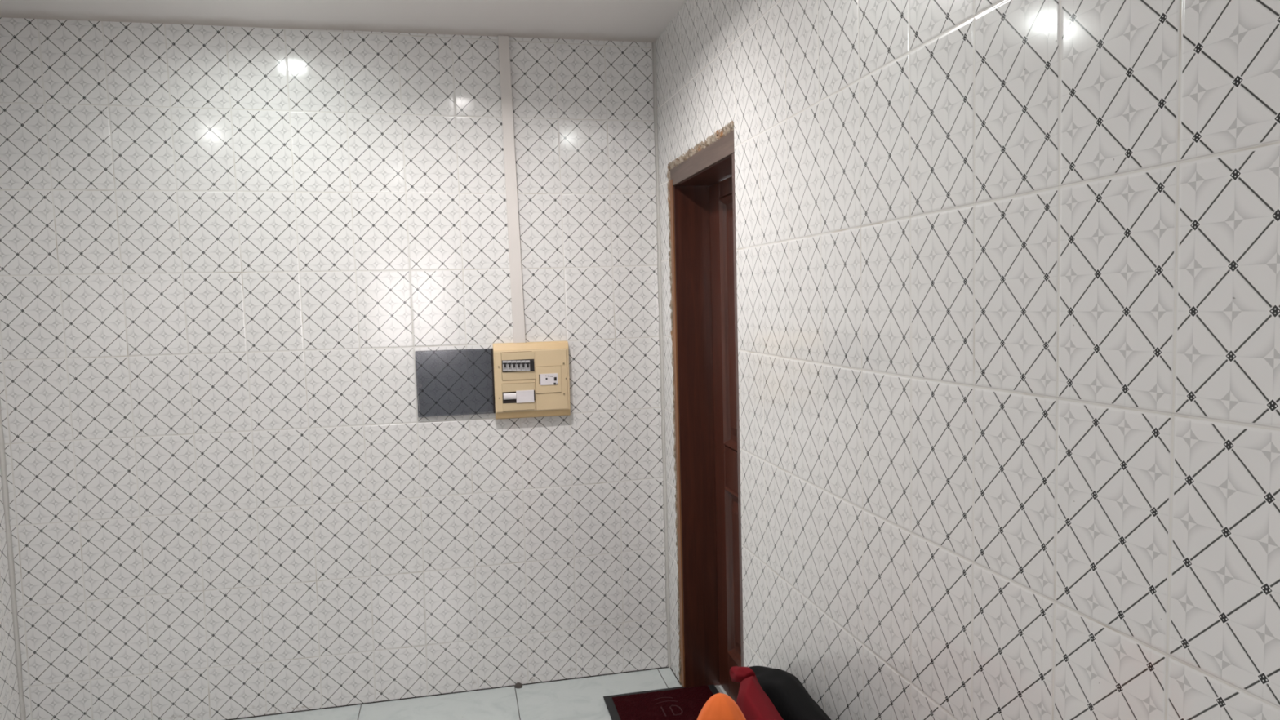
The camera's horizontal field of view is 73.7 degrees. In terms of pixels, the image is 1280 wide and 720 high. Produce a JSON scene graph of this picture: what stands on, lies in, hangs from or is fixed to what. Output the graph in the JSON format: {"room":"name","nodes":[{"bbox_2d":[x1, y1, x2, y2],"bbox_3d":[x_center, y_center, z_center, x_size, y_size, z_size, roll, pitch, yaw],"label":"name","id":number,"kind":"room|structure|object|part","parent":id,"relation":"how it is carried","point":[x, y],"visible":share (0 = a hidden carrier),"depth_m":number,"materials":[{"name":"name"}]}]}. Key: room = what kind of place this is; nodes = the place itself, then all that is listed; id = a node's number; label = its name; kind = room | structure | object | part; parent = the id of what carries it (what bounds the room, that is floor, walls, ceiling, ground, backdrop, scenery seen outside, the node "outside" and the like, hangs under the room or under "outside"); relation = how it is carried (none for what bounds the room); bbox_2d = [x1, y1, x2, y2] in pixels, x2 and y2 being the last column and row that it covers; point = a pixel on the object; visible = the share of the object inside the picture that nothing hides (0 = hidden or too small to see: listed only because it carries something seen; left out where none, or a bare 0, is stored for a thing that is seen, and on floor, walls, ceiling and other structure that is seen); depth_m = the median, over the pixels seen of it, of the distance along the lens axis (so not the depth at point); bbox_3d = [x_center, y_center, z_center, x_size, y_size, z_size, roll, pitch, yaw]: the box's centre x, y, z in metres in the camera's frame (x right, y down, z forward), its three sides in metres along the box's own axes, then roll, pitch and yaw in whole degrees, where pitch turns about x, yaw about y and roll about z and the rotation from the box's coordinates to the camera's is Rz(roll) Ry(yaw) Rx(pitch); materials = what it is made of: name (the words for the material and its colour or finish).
{"room":"entrance hallway","nodes":[
{"label":"entrance hallway","id":0,"kind":"room"},
{"bbox_2d":[0,468,20,719],"bbox_3d":[-1.829,0.278,0.532,0.120,2.639,5.200,-2,4,-12],"label":"wall","id":1,"kind":"structure","parent":0,"point":[9,691],"depth_m":3.08,"materials":[{"name":"tile"}]},
{"bbox_2d":[0,17,667,719],"bbox_3d":[-1.126,0.059,3.399,2.475,2.639,0.120,-2,4,-12],"label":"wall","id":2,"kind":"structure","parent":0,"point":[228,255],"depth_m":3.31,"materials":[{"name":"tile"}]},
{"bbox_2d":[0,399,26,719],"bbox_3d":[-2.313,0.113,3.075,0.014,2.639,0.014,-2,4,-12],"label":"trim","id":3,"kind":"structure","parent":2,"relation":"attached to","point":[2,456],"depth_m":3.12,"materials":[{"name":"white"}]},
{"bbox_2d":[225,666,668,719],"bbox_3d":[-1.078,1.377,3.431,2.475,0.004,0.002,-2,4,-12],"label":"baseboard","id":4,"kind":"structure","parent":2,"relation":"attached to","point":[663,667],"depth_m":3.48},
{"bbox_2d":[415,341,570,419],"bbox_3d":[-0.585,0.088,3.426,0.604,0.306,0.059,-2,4,-12],"label":"box","id":5,"kind":"object","parent":2,"relation":"attached to","point":[530,379],"visible":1,"depth_m":3.44,"materials":[{"name":"beige plastic"}]},
{"bbox_2d":[497,35,525,342],"bbox_3d":[-0.512,-0.673,3.413,0.066,1.212,0.021,-2,4,-12],"label":"cable trunking","id":6,"kind":"object","parent":2,"relation":"attached to","point":[512,203],"visible":1,"depth_m":3.40,"materials":[{"name":"plastic"}]},
{"bbox_2d":[652,41,671,667],"bbox_3d":[0.091,0.013,3.591,0.014,2.639,0.014,-2,4,-12],"label":"trim","id":7,"kind":"structure","parent":2,"relation":"attached to","point":[654,58],"depth_m":3.59,"materials":[{"name":"white"}]},
{"bbox_2d":[0,0,687,42],"bbox_3d":[-0.559,-1.132,0.718,2.795,0.080,5.440,-2,4,-12],"label":"ceiling","id":8,"kind":"structure","parent":0,"point":[622,20],"depth_m":3.08,"materials":[{"name":"paint"}]},
{"bbox_2d":[235,667,728,719],"bbox_3d":[-0.047,1.551,1.001,3.695,0.060,5.440,-2,4,-12],"label":"floor","id":9,"kind":"structure","parent":0,"point":[577,699],"depth_m":3.40,"materials":[{"name":"tile"}]},
{"bbox_2d":[515,682,522,688],"bbox_3d":[-0.503,1.347,3.542,0.032,0.017,0.032,-2,4,-12],"label":"pipe stub","id":10,"kind":"object","parent":9,"relation":"on","point":[517,685],"visible":1,"depth_m":3.53,"materials":[{"name":"grey metal"}]},
{"bbox_2d":[603,684,719,719],"bbox_3d":[0.152,1.359,3.116,0.458,0.008,0.725,-2,4,-12],"label":"doormat","id":11,"kind":"object","parent":9,"relation":"on","point":[679,703],"visible":0.84,"depth_m":3.34,"materials":[{"name":"fabric"}]},
{"bbox_2d":[697,693,746,719],"bbox_3d":[0.160,1.027,1.476,0.174,0.896,0.341,-1,4,3],"label":"cloth bag","id":12,"kind":"object","parent":9,"relation":"on","point":[720,706],"visible":1,"depth_m":1.46,"materials":[{"name":"orange fabric"}]},
{"bbox_2d":[729,666,783,719],"bbox_3d":[0.247,1.065,1.783,0.104,0.771,0.452,-2,4,-12],"label":"cloth","id":13,"kind":"object","parent":9,"relation":"on","point":[754,704],"visible":0.99,"depth_m":1.75,"materials":[{"name":"red fabric"}]},
{"bbox_2d":[748,666,831,719],"bbox_3d":[0.343,1.063,2.054,0.175,0.733,0.845,-2,4,-12],"label":"bag","id":14,"kind":"object","parent":9,"relation":"on","point":[789,697],"visible":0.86,"depth_m":1.86,"materials":[{"name":"black fabric"}]},
{"bbox_2d":[655,0,1279,719],"bbox_3d":[0.745,0.171,1.085,0.200,2.640,5.200,-2,4,-12],"label":"wall","id":15,"kind":"structure","parent":0,"point":[1007,272],"depth_m":1.37,"materials":[{"name":"tile"}]},
{"bbox_2d":[666,120,743,702],"bbox_3d":[0.316,0.299,3.080,0.201,2.127,0.828,-2,4,-12],"label":"door","id":16,"kind":"structure","parent":15,"relation":"in","point":[702,237],"depth_m":3.38,"materials":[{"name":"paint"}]},
{"bbox_3d":[0.373,-0.128,3.055,0.036,0.950,0.449,-2,4,-12],"label":"panel","id":17,"kind":"part","parent":16,"relation":"part of","materials":[{"name":"brown wood"}]},
{"bbox_3d":[0.399,0.834,3.122,0.036,0.670,0.449,-2,4,-12],"label":"panel","id":18,"kind":"part","parent":16,"relation":"part of","materials":[{"name":"brown wood"}]},
{"bbox_2d":[715,684,724,693],"bbox_3d":[0.325,1.359,3.140,0.145,0.004,0.713,-2,4,-12],"label":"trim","id":19,"kind":"structure","parent":15,"relation":"attached to","point":[717,687],"depth_m":3.46,"materials":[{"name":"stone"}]}
]}

